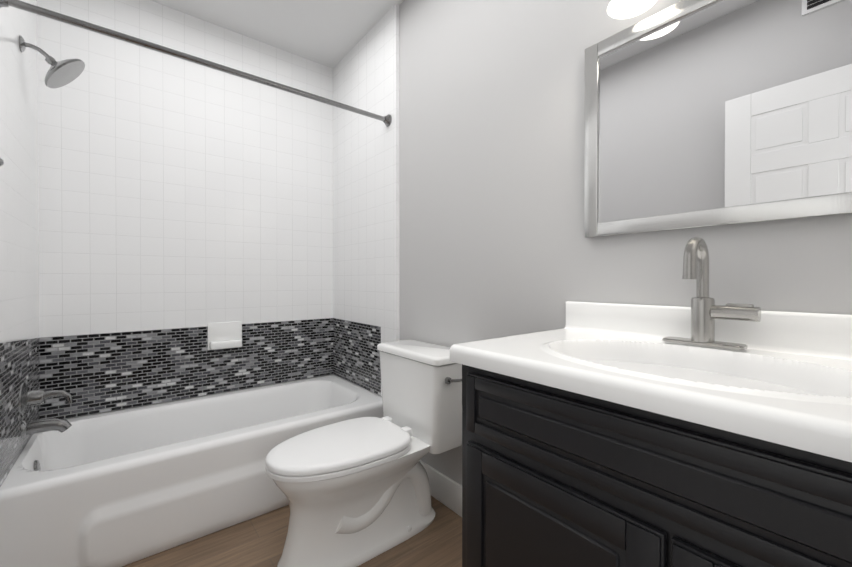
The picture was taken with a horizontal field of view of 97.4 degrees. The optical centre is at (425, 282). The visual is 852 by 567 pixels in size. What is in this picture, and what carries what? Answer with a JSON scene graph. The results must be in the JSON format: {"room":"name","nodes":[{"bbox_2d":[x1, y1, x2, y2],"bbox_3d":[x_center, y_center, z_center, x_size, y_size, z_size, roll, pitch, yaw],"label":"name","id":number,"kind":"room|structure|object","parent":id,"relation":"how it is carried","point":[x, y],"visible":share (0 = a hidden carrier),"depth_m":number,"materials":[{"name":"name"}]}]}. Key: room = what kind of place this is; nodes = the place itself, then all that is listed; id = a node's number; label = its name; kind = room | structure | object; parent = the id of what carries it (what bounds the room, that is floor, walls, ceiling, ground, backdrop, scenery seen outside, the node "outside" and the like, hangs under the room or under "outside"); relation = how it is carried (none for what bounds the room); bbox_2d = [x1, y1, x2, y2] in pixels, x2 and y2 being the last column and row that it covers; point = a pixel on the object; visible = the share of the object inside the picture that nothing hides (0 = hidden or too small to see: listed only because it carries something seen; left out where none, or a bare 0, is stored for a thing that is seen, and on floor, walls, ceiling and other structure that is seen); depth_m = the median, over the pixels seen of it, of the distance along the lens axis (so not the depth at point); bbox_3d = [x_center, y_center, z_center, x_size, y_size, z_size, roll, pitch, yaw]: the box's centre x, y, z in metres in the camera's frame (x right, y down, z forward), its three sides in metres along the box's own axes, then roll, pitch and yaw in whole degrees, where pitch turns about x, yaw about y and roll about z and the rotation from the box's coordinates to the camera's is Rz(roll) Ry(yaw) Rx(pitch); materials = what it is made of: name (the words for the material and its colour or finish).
{"room":"bathroom","nodes":[
{"label":"bathroom","id":0,"kind":"room"},
{"bbox_2d":[151,0,403,68],"bbox_3d":[-0.419,-1.569,1.177,1.724,0.100,2.900,0,0,-39],"label":"ceiling","id":1,"kind":"structure","parent":0,"point":[330,33],"depth_m":2.18,"materials":[{"name":"white paint"}]},
{"bbox_2d":[122,496,461,566],"bbox_3d":[-0.045,1.104,0.724,1.724,0.100,4.100,0,0,-39],"label":"floor","id":2,"kind":"structure","parent":0,"point":[258,541],"depth_m":1.48,"materials":[{"name":"wood"}]},
{"bbox_2d":[0,374,382,566],"bbox_3d":[-1.016,0.857,1.943,1.518,0.378,0.775,0,0,-39],"label":"bathtub","id":3,"kind":"object","parent":2,"relation":"on","point":[120,488],"visible":0.88,"depth_m":1.55,"materials":[{"name":"white ceramic"}]},
{"bbox_2d":[265,340,461,566],"bbox_3d":[-0.237,0.673,1.530,0.783,0.752,0.483,0,0,-39],"label":"toilet","id":4,"kind":"object","parent":2,"relation":"on","point":[356,491],"visible":0.94,"depth_m":1.46,"materials":[{"name":"white ceramic"}]},
{"bbox_2d":[450,301,851,566],"bbox_3d":[0.530,0.560,0.766,0.560,0.987,0.848,0,0,-39],"label":"bathroom vanity","id":5,"kind":"object","parent":2,"relation":"on","point":[595,434],"visible":1,"depth_m":0.67,"materials":[{"name":"black painted wood"},{"name":"white cultured marble"}]},
{"bbox_2d":[662,237,760,349],"bbox_3d":[0.649,0.021,0.877,0.132,0.258,0.187,0,0,-39],"label":"faucet","id":6,"kind":"object","parent":5,"relation":"on","point":[706,311],"visible":0.98,"depth_m":0.89,"materials":[{"name":"silver metal"}]},
{"bbox_2d":[399,0,851,484],"bbox_3d":[0.216,-0.237,1.691,0.100,2.570,2.900,0,0,-39],"label":"wall","id":7,"kind":"structure","parent":0,"point":[494,242],"depth_m":1.43,"materials":[{"name":"grey paint"}]},
{"bbox_2d":[333,4,398,329],"bbox_3d":[-0.407,-0.635,2.374,0.022,1.784,0.808,0,0,-39],"label":"wall tile","id":8,"kind":"structure","parent":7,"relation":"attached to","point":[366,209],"depth_m":2.29,"materials":[{"name":"white tile"}]},
{"bbox_2d":[333,318,399,395],"bbox_3d":[-0.407,0.459,2.380,0.022,0.404,0.808,0,0,-39],"label":"wall","id":9,"kind":"structure","parent":7,"relation":"attached to","point":[356,357],"depth_m":2.38,"materials":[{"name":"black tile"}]},
{"bbox_2d":[419,460,461,516],"bbox_3d":[0.166,0.980,1.670,0.015,0.135,1.018,0,0,-39],"label":"baseboard","id":10,"kind":"structure","parent":7,"relation":"attached to","point":[445,490],"depth_m":1.75,"materials":[{"name":"white paint"}]},
{"bbox_2d":[607,0,656,18],"bbox_3d":[0.721,-0.914,0.848,0.152,0.305,0.600,0,0,-39],"label":"sconce","id":11,"kind":"object","parent":7,"relation":"attached to","point":[620,9],"visible":0.98,"depth_m":1.06,"materials":[{"name":"white glass"}]},
{"bbox_2d":[584,0,851,237],"bbox_3d":[0.741,-0.445,0.930,0.022,0.605,0.718,0,0,-39],"label":"mirror","id":12,"kind":"object","parent":7,"relation":"attached to","point":[704,113],"visible":0.98,"depth_m":0.94,"materials":[{"name":"silver metal"}]},
{"bbox_3d":[-1.291,-0.241,2.281,1.524,2.570,0.100,0,0,-39],"label":"wall","id":13,"kind":"structure","parent":0,"visible":0},
{"bbox_2d":[37,0,332,337],"bbox_3d":[-1.253,-0.634,2.231,1.524,1.784,0.022,0,0,-39],"label":"wall tile","id":14,"kind":"structure","parent":13,"relation":"attached to","point":[174,192],"depth_m":2.10,"materials":[{"name":"white tile"}]},
{"bbox_2d":[39,318,332,418],"bbox_3d":[-1.253,0.460,2.237,1.524,0.404,0.022,0,0,-39],"label":"wall","id":15,"kind":"structure","parent":13,"relation":"attached to","point":[97,373],"depth_m":2.08,"materials":[{"name":"grey tile"}]},
{"bbox_2d":[207,321,241,349],"bbox_3d":[-1.194,0.317,2.234,0.185,0.158,0.055,0,0,-39],"label":"soap dish","id":16,"kind":"object","parent":15,"relation":"attached to","point":[223,335],"visible":0.98,"depth_m":2.23,"materials":[{"name":"white ceramic"}]},
{"bbox_3d":[-1.054,-0.231,0.680,0.100,2.570,2.900,0,0,-39],"label":"wall","id":17,"kind":"structure","parent":0,"visible":0},
{"bbox_2d":[0,0,38,342],"bbox_3d":[-1.582,-0.427,1.440,0.022,2.187,0.808,0,0,-39],"label":"wall tile","id":18,"kind":"structure","parent":17,"relation":"attached to","point":[19,271],"depth_m":1.45,"materials":[{"name":"white tile"}]},
{"bbox_2d":[19,35,84,87],"bbox_3d":[-1.525,-0.886,1.534,0.190,0.171,0.174,0,0,-39],"label":"shower head","id":19,"kind":"object","parent":18,"relation":"attached to","point":[62,73],"visible":1,"depth_m":1.52},
{"bbox_2d":[0,0,391,126],"bbox_3d":[-0.788,-0.907,1.645,1.479,0.064,0.064,0,0,-39],"label":"shower rod","id":20,"kind":"object","parent":18,"relation":"attached to","point":[66,19],"visible":1,"depth_m":1.47,"materials":[{"name":"grey metal"}]},
{"bbox_2d":[0,338,39,486],"bbox_3d":[-1.586,0.427,1.450,0.022,0.478,0.796,0,0,-39],"label":"wall","id":21,"kind":"structure","parent":17,"relation":"attached to","point":[19,362],"depth_m":1.38,"materials":[{"name":"grey tile"}]},
{"bbox_2d":[19,382,72,437],"bbox_3d":[-1.542,0.509,1.530,0.145,0.227,0.136,0,0,-39],"label":"tub filler","id":22,"kind":"object","parent":21,"relation":"attached to","point":[27,398],"visible":0.98,"depth_m":1.50,"materials":[{"name":"grey metal"}]}
]}

